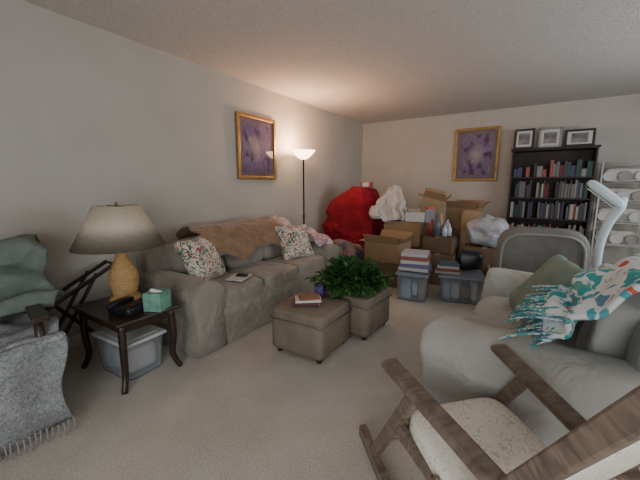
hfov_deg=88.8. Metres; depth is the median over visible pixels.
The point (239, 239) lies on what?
throw blanket
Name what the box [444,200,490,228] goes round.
cardboard box
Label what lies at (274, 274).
seat cushion
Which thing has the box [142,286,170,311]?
tissue box
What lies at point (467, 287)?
storage bin
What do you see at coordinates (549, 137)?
photo
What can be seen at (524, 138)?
photo
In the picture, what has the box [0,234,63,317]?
blanket
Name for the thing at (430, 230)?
jar
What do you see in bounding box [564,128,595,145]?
photo frame
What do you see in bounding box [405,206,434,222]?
cartons
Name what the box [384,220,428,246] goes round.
cardboard box
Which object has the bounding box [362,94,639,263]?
wall
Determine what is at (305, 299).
book stack
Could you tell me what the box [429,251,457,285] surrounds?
cardboard box
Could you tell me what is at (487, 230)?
plastic bag
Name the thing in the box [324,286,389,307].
cushion
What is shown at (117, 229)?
table lamp
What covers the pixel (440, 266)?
book
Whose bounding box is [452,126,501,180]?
framed picture
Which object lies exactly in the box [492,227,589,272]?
armchair
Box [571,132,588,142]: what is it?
photo
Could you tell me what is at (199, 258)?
floral pillow
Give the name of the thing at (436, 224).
bottle
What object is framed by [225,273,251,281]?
magazine
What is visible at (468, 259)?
backpack
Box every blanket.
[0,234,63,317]
[175,217,279,259]
[271,215,332,246]
[323,187,382,250]
[500,253,639,348]
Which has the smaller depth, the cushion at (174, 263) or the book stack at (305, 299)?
the book stack at (305, 299)
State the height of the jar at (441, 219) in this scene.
0.260 m
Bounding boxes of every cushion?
[166,235,226,274]
[212,272,264,307]
[226,246,262,268]
[226,261,298,288]
[262,223,286,258]
[262,255,325,274]
[272,292,348,327]
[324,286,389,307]
[410,397,547,479]
[464,314,572,344]
[472,295,520,323]
[565,441,639,479]
[571,292,639,354]
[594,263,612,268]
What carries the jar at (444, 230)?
on the cluster
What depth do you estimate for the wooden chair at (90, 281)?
2.40 m
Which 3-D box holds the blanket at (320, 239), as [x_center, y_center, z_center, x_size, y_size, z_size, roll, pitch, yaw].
[-0.236,-0.123,4.133,0.800,0.361,0.334,6,11,32]
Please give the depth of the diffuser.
2.38 m
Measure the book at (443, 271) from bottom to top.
0.028 m
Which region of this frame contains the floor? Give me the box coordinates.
[0,284,483,479]
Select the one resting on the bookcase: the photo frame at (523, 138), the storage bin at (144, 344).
the photo frame at (523, 138)
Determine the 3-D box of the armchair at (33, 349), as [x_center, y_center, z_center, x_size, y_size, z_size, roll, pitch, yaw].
[-1.912,0.504,1.698,1.129,0.946,0.968,9,13,44]
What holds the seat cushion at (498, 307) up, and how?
on the loveseat at (592, 369)
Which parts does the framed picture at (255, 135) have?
frame, frame rail, frame rail, frame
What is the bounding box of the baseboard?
[68,326,105,349]
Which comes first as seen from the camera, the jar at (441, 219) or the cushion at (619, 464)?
the cushion at (619, 464)
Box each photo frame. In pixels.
[513,128,535,148]
[538,127,562,147]
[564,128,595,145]
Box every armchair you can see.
[0,234,76,461]
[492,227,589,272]
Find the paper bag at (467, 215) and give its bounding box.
[459,209,481,249]
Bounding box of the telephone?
[106,296,143,315]
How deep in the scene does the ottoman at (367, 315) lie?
2.66 m
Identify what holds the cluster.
on the cardboard box at (449, 245)
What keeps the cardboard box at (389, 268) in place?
on the floor
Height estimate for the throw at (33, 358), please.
0.515 m
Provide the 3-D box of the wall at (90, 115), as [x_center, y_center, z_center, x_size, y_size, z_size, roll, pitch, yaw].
[-1.303,-0.541,3.414,0.100,2.440,8.020,6,11,32]
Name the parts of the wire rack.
post, post, plate, plate, plate, plate, plate, plate, plate, plate, plate, post, plate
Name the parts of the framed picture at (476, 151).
frame, frame rail, frame rail, frame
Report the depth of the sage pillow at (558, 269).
1.93 m
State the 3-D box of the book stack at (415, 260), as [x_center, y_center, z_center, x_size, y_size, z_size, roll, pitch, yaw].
[1.074,0.227,3.675,0.333,0.198,0.303,5,11,26]
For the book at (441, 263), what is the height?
0.028 m
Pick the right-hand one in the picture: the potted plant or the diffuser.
the diffuser
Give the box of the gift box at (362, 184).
[360,182,372,187]
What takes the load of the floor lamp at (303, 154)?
on the floor
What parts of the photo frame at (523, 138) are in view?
rail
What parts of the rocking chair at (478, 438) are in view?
leg, rail, seat rail, leg, arm, leg, arm, post, post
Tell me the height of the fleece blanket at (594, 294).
0.557 m
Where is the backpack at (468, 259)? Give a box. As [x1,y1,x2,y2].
[456,249,481,270]
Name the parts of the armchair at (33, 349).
arm, leg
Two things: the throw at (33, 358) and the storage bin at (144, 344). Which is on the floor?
the storage bin at (144, 344)
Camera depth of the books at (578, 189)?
4.71 m
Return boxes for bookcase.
[506,145,600,237]
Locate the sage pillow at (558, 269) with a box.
[510,254,585,330]
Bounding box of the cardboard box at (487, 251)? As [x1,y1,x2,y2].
[463,243,495,288]
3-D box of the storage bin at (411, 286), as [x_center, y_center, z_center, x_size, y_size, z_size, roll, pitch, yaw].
[1.061,0.490,3.703,0.350,0.304,0.410,4,10,24]
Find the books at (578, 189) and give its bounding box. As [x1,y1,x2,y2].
[508,159,593,234]
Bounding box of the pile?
[333,237,364,259]
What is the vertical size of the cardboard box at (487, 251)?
0.503 m
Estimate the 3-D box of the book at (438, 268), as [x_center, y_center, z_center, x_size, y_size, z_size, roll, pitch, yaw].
[1.415,0.312,3.612,0.240,0.028,0.190,2,10,11]
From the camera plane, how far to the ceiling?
2.80 m
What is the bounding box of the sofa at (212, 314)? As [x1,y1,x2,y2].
[136,223,339,357]
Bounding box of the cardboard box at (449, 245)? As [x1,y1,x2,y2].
[422,235,459,254]
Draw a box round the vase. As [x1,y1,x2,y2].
[315,285,323,297]
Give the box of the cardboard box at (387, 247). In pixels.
[359,229,418,263]
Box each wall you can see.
[0,0,362,337]
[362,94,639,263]
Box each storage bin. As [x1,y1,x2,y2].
[91,324,166,380]
[395,268,431,301]
[438,269,484,304]
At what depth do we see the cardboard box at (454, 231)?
4.69 m
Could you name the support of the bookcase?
on the floor
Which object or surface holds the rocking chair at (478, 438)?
on the floor
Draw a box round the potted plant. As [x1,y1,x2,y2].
[304,253,396,298]
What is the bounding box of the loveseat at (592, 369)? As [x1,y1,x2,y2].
[419,263,639,479]
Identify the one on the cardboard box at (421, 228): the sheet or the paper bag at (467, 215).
the sheet
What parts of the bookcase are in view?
shelf, shelf, shelf, shelf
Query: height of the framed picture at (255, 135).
0.760 m
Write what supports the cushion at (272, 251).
on the sofa at (212, 314)
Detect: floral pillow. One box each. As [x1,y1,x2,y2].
[175,235,226,279]
[276,223,314,259]
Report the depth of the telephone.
2.05 m
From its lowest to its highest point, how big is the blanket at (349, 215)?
1.217 m
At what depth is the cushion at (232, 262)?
3.37 m
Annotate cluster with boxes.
[428,214,451,236]
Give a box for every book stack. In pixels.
[292,292,320,305]
[398,249,431,272]
[435,260,461,274]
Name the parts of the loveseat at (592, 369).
arm, frame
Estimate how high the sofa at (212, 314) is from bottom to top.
0.791 m
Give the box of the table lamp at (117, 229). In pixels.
[69,202,165,301]
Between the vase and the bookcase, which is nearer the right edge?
the bookcase
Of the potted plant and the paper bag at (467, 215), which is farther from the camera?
the paper bag at (467, 215)
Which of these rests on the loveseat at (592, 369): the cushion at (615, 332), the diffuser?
the cushion at (615, 332)
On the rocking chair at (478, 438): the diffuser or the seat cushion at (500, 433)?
the seat cushion at (500, 433)
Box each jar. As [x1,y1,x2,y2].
[428,219,433,234]
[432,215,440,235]
[439,214,443,234]
[442,225,446,236]
[447,225,451,235]
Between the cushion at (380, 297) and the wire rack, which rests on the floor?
the wire rack
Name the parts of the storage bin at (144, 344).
lid panel, lid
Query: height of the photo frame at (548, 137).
0.289 m
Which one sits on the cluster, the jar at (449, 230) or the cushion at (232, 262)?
the jar at (449, 230)
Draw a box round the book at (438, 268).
[435,265,461,271]
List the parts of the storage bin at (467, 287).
lid, lid panel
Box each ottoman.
[269,292,351,363]
[324,286,391,340]
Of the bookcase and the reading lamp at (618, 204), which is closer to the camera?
the reading lamp at (618, 204)
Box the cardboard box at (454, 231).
[452,228,459,234]
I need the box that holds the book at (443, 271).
[435,269,460,274]
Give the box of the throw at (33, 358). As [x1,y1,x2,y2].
[0,310,73,453]
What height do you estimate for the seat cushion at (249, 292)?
0.199 m
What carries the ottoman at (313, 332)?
on the floor
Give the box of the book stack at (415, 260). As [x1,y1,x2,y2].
[398,249,431,272]
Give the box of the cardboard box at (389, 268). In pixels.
[372,261,399,287]
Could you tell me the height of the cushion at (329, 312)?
0.090 m
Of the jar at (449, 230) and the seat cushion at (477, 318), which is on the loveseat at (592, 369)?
the seat cushion at (477, 318)
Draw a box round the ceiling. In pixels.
[23,0,639,123]
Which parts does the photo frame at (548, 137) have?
rail, rail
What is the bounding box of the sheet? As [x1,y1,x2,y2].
[371,185,409,220]
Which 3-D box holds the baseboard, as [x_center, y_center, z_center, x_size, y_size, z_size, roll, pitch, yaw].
[-1.254,0.623,3.578,0.015,0.090,7.820,6,11,32]
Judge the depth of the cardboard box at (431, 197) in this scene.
4.57 m
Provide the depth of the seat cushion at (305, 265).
3.61 m
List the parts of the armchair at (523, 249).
arm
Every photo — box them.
[518,133,529,144]
[543,132,556,143]
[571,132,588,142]
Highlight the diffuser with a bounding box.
[587,188,614,208]
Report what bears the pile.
on the floor
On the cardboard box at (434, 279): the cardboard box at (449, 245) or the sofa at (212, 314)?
the cardboard box at (449, 245)
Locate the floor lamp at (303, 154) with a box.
[292,149,314,222]
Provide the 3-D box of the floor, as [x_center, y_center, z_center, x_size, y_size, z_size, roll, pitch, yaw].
[0.934,0.948,2.213,5.410,0.100,8.020,6,11,32]
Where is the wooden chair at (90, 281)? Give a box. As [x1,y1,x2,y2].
[45,260,112,335]
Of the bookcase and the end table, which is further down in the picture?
the end table
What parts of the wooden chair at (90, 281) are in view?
leg, leg, rail, leg, rail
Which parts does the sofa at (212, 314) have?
frame, arm, arm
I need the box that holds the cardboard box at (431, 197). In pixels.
[418,188,451,218]
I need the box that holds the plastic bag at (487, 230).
[467,212,506,247]
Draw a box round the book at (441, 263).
[438,260,459,266]
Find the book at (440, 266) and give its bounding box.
[437,263,458,269]
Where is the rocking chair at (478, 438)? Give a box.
[359,344,639,479]
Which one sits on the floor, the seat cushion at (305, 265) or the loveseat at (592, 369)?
the loveseat at (592, 369)
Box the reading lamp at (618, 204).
[587,180,627,268]
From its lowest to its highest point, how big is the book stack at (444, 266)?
0.115 m
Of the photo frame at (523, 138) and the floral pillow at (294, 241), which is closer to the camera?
the floral pillow at (294, 241)
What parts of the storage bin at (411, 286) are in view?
lid panel, lid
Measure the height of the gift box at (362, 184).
0.090 m
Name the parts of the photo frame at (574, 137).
rail, rail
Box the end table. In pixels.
[71,291,182,394]
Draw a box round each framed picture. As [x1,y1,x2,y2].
[235,111,276,179]
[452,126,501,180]
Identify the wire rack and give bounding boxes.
[588,161,639,270]

